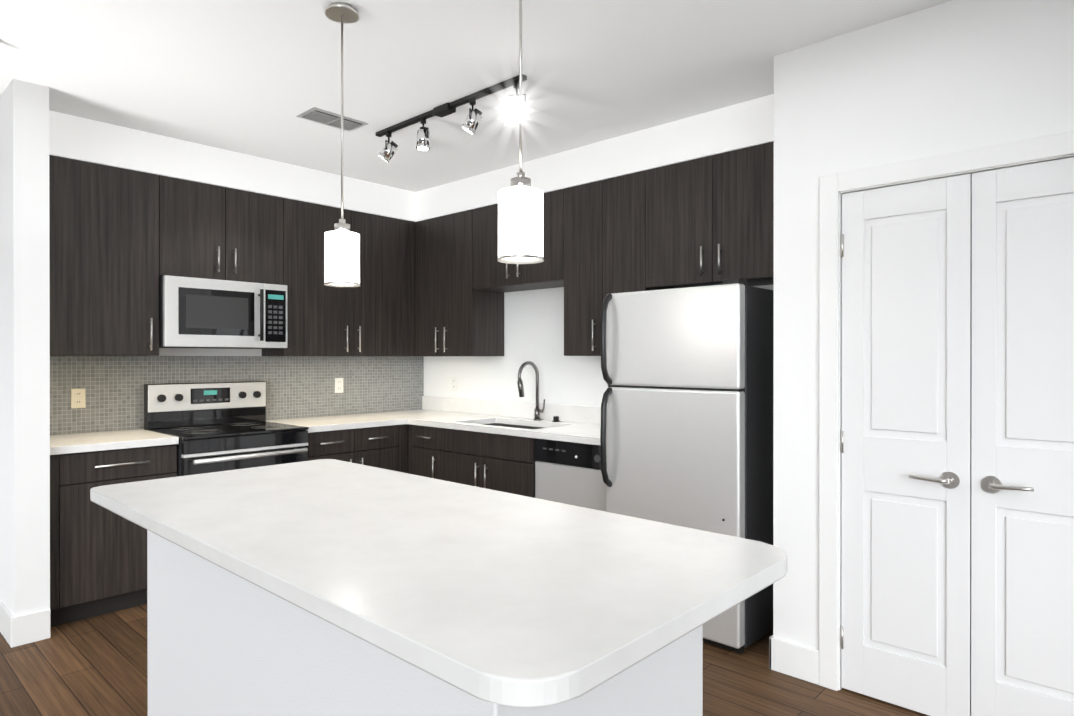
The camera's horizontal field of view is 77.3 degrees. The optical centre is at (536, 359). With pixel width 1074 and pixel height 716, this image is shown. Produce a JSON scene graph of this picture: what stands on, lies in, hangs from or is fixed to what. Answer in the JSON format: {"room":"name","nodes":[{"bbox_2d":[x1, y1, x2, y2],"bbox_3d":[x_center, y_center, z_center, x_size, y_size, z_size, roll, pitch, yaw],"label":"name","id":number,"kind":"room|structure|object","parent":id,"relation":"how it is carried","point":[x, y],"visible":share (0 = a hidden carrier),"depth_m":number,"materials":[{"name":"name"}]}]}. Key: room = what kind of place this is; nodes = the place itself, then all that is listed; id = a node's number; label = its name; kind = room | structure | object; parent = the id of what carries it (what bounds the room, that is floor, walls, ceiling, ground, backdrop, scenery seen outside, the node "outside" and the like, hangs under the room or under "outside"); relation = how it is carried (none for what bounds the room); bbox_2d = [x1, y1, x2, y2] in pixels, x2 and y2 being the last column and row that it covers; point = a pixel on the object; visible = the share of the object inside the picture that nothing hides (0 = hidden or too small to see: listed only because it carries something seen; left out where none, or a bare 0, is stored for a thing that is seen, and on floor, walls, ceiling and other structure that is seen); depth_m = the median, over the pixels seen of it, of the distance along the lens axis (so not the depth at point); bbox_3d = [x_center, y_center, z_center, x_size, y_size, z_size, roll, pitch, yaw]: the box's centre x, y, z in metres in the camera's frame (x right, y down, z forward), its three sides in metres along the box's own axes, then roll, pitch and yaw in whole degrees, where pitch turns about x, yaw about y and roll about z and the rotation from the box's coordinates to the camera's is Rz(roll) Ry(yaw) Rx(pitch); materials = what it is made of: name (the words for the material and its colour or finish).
{"room":"kitchen","nodes":[
{"label":"kitchen","id":0,"kind":"room"},
{"bbox_2d":[0,604,928,715],"bbox_3d":[-1.433,1.386,2.082,8.800,0.060,6.320,0,0,43],"label":"floor","id":1,"kind":"structure","parent":0,"point":[95,666],"depth_m":2.83,"materials":[{"name":"brown wood"}]},
{"bbox_2d":[50,444,176,626],"bbox_3d":[-2.439,0.915,3.749,0.651,0.876,0.600,0,0,43],"label":"base cabinet","id":2,"kind":"object","parent":1,"relation":"on","point":[98,560],"visible":0.62,"depth_m":3.49,"materials":[{"name":"brown wood"}]},
{"bbox_2d":[50,429,178,454],"bbox_3d":[-2.444,0.453,3.753,0.637,0.040,0.604,0,0,43],"label":"countertop","id":3,"kind":"structure","parent":2,"relation":"on","point":[91,441],"depth_m":3.64,"materials":[{"name":"white stone"}]},
{"bbox_2d":[144,381,308,476],"bbox_3d":[-1.931,0.752,4.213,0.713,1.200,0.752,0,0,43],"label":"range","id":4,"kind":"object","parent":1,"relation":"on","point":[218,426],"visible":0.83,"depth_m":4.20,"materials":[{"name":"grey metal"}]},
{"bbox_2d":[308,429,353,462],"bbox_3d":[-1.589,0.913,4.669,0.651,0.876,0.359,0,0,43],"label":"base cabinet","id":5,"kind":"object","parent":1,"relation":"on","point":[337,444],"visible":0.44,"depth_m":4.48,"materials":[{"name":"brown wood"}]},
{"bbox_2d":[353,425,397,470],"bbox_3d":[-1.342,0.912,4.936,0.651,0.876,0.362,0,0,43],"label":"base cabinet","id":6,"kind":"object","parent":1,"relation":"on","point":[377,447],"visible":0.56,"depth_m":4.74,"materials":[{"name":"brown wood"}]},
{"bbox_2d":[397,424,414,473],"bbox_3d":[-0.973,0.912,5.317,0.675,0.876,0.697,0,0,43],"label":"base cabinet","id":7,"kind":"object","parent":1,"relation":"on","point":[405,446],"visible":0.19,"depth_m":4.91,"materials":[{"name":"brown wood"}]},
{"bbox_2d":[266,412,405,432],"bbox_3d":[-1.452,0.451,4.826,0.637,0.040,0.780,0,0,43],"label":"countertop","id":8,"kind":"structure","parent":7,"relation":"on","point":[364,420],"depth_m":4.75,"materials":[{"name":"white stone"}]},
{"bbox_2d":[382,396,600,444],"bbox_3d":[-0.295,0.393,4.731,2.465,0.155,0.637,0,0,43],"label":"countertop","id":9,"kind":"structure","parent":7,"relation":"on","point":[578,424],"depth_m":4.78,"materials":[{"name":"white stone"}]},
{"bbox_2d":[454,423,543,463],"bbox_3d":[-0.165,0.569,4.571,0.768,0.193,0.428,0,0,43],"label":"sink basin","id":10,"kind":"object","parent":9,"relation":"in","point":[513,426],"visible":0.04,"depth_m":4.79,"materials":[{"name":"silver metal"}]},
{"bbox_2d":[517,361,544,419],"bbox_3d":[-0.037,0.221,4.705,0.104,0.418,0.226,0,0,43],"label":"faucet","id":11,"kind":"object","parent":9,"relation":"on","point":[537,411],"visible":1,"depth_m":4.74,"materials":[{"name":"grey metal"}]},
{"bbox_2d":[552,416,559,421],"bbox_3d":[0.133,0.412,4.657,0.052,0.037,0.052,0,0,43],"label":"air gap cap","id":12,"kind":"object","parent":9,"relation":"on","point":[555,418],"visible":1,"depth_m":4.64,"materials":[{"name":"black plastic"}]},
{"bbox_2d":[135,523,702,715],"bbox_3d":[-0.387,0.917,1.641,1.459,0.880,0.609,0,0,43],"label":"kitchen island","id":13,"kind":"object","parent":1,"relation":"on","point":[221,641],"depth_m":1.36,"materials":[{"name":"white paint"}]},
{"bbox_2d":[90,459,786,715],"bbox_3d":[-0.462,0.457,1.918,2.077,0.040,0.910,0,0,43],"label":"island countertop","id":14,"kind":"structure","parent":13,"relation":"on","point":[537,605],"depth_m":1.44,"materials":[{"name":"white stone"}]},
{"bbox_2d":[413,423,501,479],"bbox_3d":[-0.593,0.912,4.997,0.311,0.876,0.651,0,0,43],"label":"base cabinet","id":15,"kind":"object","parent":1,"relation":"on","point":[426,452],"visible":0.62,"depth_m":4.78,"materials":[{"name":"brown wood"}]},
{"bbox_2d":[440,428,534,497],"bbox_3d":[-0.152,0.915,4.590,0.882,0.872,0.651,0,0,43],"label":"base cabinet","id":16,"kind":"object","parent":1,"relation":"on","point":[507,475],"visible":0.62,"depth_m":4.33,"materials":[{"name":"brown wood"}]},
{"bbox_2d":[535,438,605,511],"bbox_3d":[0.387,0.915,4.106,0.554,0.874,0.596,0,0,43],"label":"dishwasher","id":17,"kind":"object","parent":1,"relation":"on","point":[569,473],"visible":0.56,"depth_m":3.89,"materials":[{"name":"grey metal"}]},
{"bbox_2d":[600,279,773,653],"bbox_3d":[0.853,0.492,3.513,0.750,1.722,0.782,0,0,43],"label":"refrigerator","id":18,"kind":"object","parent":1,"relation":"on","point":[686,434],"visible":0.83,"depth_m":3.21,"materials":[{"name":"grey metal"}]},
{"bbox_2d":[0,0,951,191],"bbox_3d":[-1.342,-1.355,2.469,8.400,0.060,5.620,0,0,43],"label":"ceiling","id":19,"kind":"structure","parent":0,"point":[255,78],"depth_m":3.04,"materials":[{"name":"white paint"}]},
{"bbox_2d":[296,107,367,131],"bbox_3d":[-1.129,-1.321,3.709,0.190,0.012,0.330,0,0,43],"label":"ceiling vent","id":20,"kind":"object","parent":19,"relation":"in","point":[321,116],"visible":1,"depth_m":3.68,"materials":[{"name":"grey metal"}]},
{"bbox_2d":[324,2,359,286],"bbox_3d":[-0.736,-0.803,2.536,0.132,1.044,0.132,0,0,43],"label":"pendant light","id":21,"kind":"object","parent":19,"relation":"hanging from","point":[342,255],"visible":1,"depth_m":2.49,"materials":[{"name":"white glass"}]},
{"bbox_2d":[376,74,526,162],"bbox_3d":[-0.495,-1.229,3.521,1.196,0.194,0.115,0,0,43],"label":"track light","id":22,"kind":"object","parent":19,"relation":"attached to","point":[469,125],"visible":0.96,"depth_m":3.46,"materials":[{"name":"black metal"}]},
{"bbox_2d":[497,0,543,263],"bbox_3d":[-0.046,-0.801,1.898,0.132,1.044,0.132,0,0,43],"label":"pendant light","id":23,"kind":"object","parent":19,"relation":"hanging from","point":[520,219],"visible":1,"depth_m":1.85,"materials":[{"name":"white glass"}]},
{"bbox_2d":[0,0,1073,649],"bbox_3d":[-0.108,0.014,3.070,9.400,2.680,3.065,0,0,43],"label":"wall","id":24,"kind":"structure","parent":0,"point":[952,76],"depth_m":3.17,"materials":[{"name":"white paint"}]},
{"bbox_2d":[0,600,17,647],"bbox_3d":[-3.534,1.282,4.144,2.914,0.140,0.014,0,0,43],"label":"baseboard","id":25,"kind":"structure","parent":24,"relation":"attached to","point":[8,623],"depth_m":3.19,"materials":[{"name":"white paint"}]},
{"bbox_2d":[49,155,158,355],"bbox_3d":[-2.545,-0.558,3.845,0.361,1.070,0.602,0,0,43],"label":"upper cabinet","id":26,"kind":"object","parent":24,"relation":"attached to","point":[104,253],"visible":0.73,"depth_m":3.76,"materials":[{"name":"brown wood"}]},
{"bbox_2d":[159,175,282,284],"bbox_3d":[-2.080,-0.797,4.348,0.361,0.594,0.763,0,0,43],"label":"upper cabinet","id":27,"kind":"object","parent":24,"relation":"attached to","point":[208,231],"visible":0.73,"depth_m":4.22,"materials":[{"name":"brown wood"}]},
{"bbox_2d":[159,275,286,348],"bbox_3d":[-2.047,-0.285,4.319,0.446,0.423,0.756,0,0,43],"label":"microwave","id":28,"kind":"object","parent":27,"relation":"attached to","point":[208,313],"visible":0.96,"depth_m":4.16,"materials":[{"name":"grey metal"}]},
{"bbox_2d":[50,356,423,434],"bbox_3d":[-1.932,0.203,4.772,0.007,0.454,2.797,0,0,43],"label":"tile backsplash","id":29,"kind":"structure","parent":24,"relation":"attached to","point":[296,386],"depth_m":4.67,"materials":[{"name":"tile"}]},
{"bbox_2d":[71,388,85,407],"bbox_3d":[-2.692,0.228,3.938,0.008,0.115,0.072,0,0,43],"label":"electrical outlet","id":30,"kind":"object","parent":29,"relation":"attached to","point":[77,398],"visible":1,"depth_m":3.94,"materials":[{"name":"beige plastic"}]},
{"bbox_2d":[335,378,342,392],"bbox_3d":[-1.531,0.200,5.194,0.008,0.115,0.072,0,0,43],"label":"electrical outlet","id":31,"kind":"object","parent":29,"relation":"attached to","point":[338,385],"visible":1,"depth_m":5.19,"materials":[{"name":"white plastic"}]},
{"bbox_2d":[262,198,414,355],"bbox_3d":[-1.448,-0.561,5.031,0.361,1.070,1.091,0,0,43],"label":"upper cabinet","id":32,"kind":"object","parent":24,"relation":"attached to","point":[373,314],"visible":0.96,"depth_m":4.91,"materials":[{"name":"brown wood"}]},
{"bbox_2d":[451,377,456,390],"bbox_3d":[-0.681,0.201,5.515,0.072,0.115,0.008,0,0,43],"label":"electrical outlet","id":33,"kind":"object","parent":24,"relation":"attached to","point":[453,383],"visible":1,"depth_m":5.51,"materials":[{"name":"white plastic"}]},
{"bbox_2d":[415,209,503,355],"bbox_3d":[-0.739,-0.561,5.327,0.999,1.070,0.361,0,0,43],"label":"upper cabinet","id":34,"kind":"object","parent":24,"relation":"attached to","point":[456,314],"visible":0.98,"depth_m":5.06,"materials":[{"name":"brown wood"}]},
{"bbox_2d":[473,189,563,291],"bbox_3d":[-0.051,-0.803,4.690,0.868,0.584,0.361,0,0,43],"label":"upper cabinet","id":35,"kind":"object","parent":24,"relation":"attached to","point":[491,272],"visible":0.52,"depth_m":4.61,"materials":[{"name":"brown wood"}]},
{"bbox_2d":[564,170,655,355],"bbox_3d":[0.496,-0.559,4.185,0.617,1.070,0.361,0,0,43],"label":"upper cabinet","id":36,"kind":"object","parent":24,"relation":"attached to","point":[604,237],"visible":0.52,"depth_m":4.10,"materials":[{"name":"brown wood"}]},
{"bbox_2d":[646,141,773,289],"bbox_3d":[1.065,-0.752,3.658,0.927,0.681,0.361,0,0,43],"label":"upper cabinet","id":37,"kind":"object","parent":24,"relation":"attached to","point":[709,220],"visible":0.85,"depth_m":3.58,"materials":[{"name":"brown wood"}]},
{"bbox_2d":[840,174,971,715],"bbox_3d":[1.403,0.333,2.586,0.450,2.020,0.091,0,0,43],"label":"closet door","id":38,"kind":"structure","parent":24,"relation":"in","point":[905,626],"depth_m":2.58,"materials":[{"name":"white paint"}]},
{"bbox_2d":[819,131,1073,690],"bbox_3d":[1.609,0.298,2.475,1.068,2.115,0.136,0,0,43],"label":"door frame","id":39,"kind":"structure","parent":24,"relation":"attached to","point":[832,187],"depth_m":2.75,"materials":[{"name":"white painted wood"}]},
{"bbox_2d":[971,157,1073,715],"bbox_3d":[1.736,0.334,2.278,0.450,2.020,0.091,0,0,43],"label":"closet door","id":40,"kind":"structure","parent":24,"relation":"in","point":[1022,524],"depth_m":2.33,"materials":[{"name":"white paint"}]}
]}

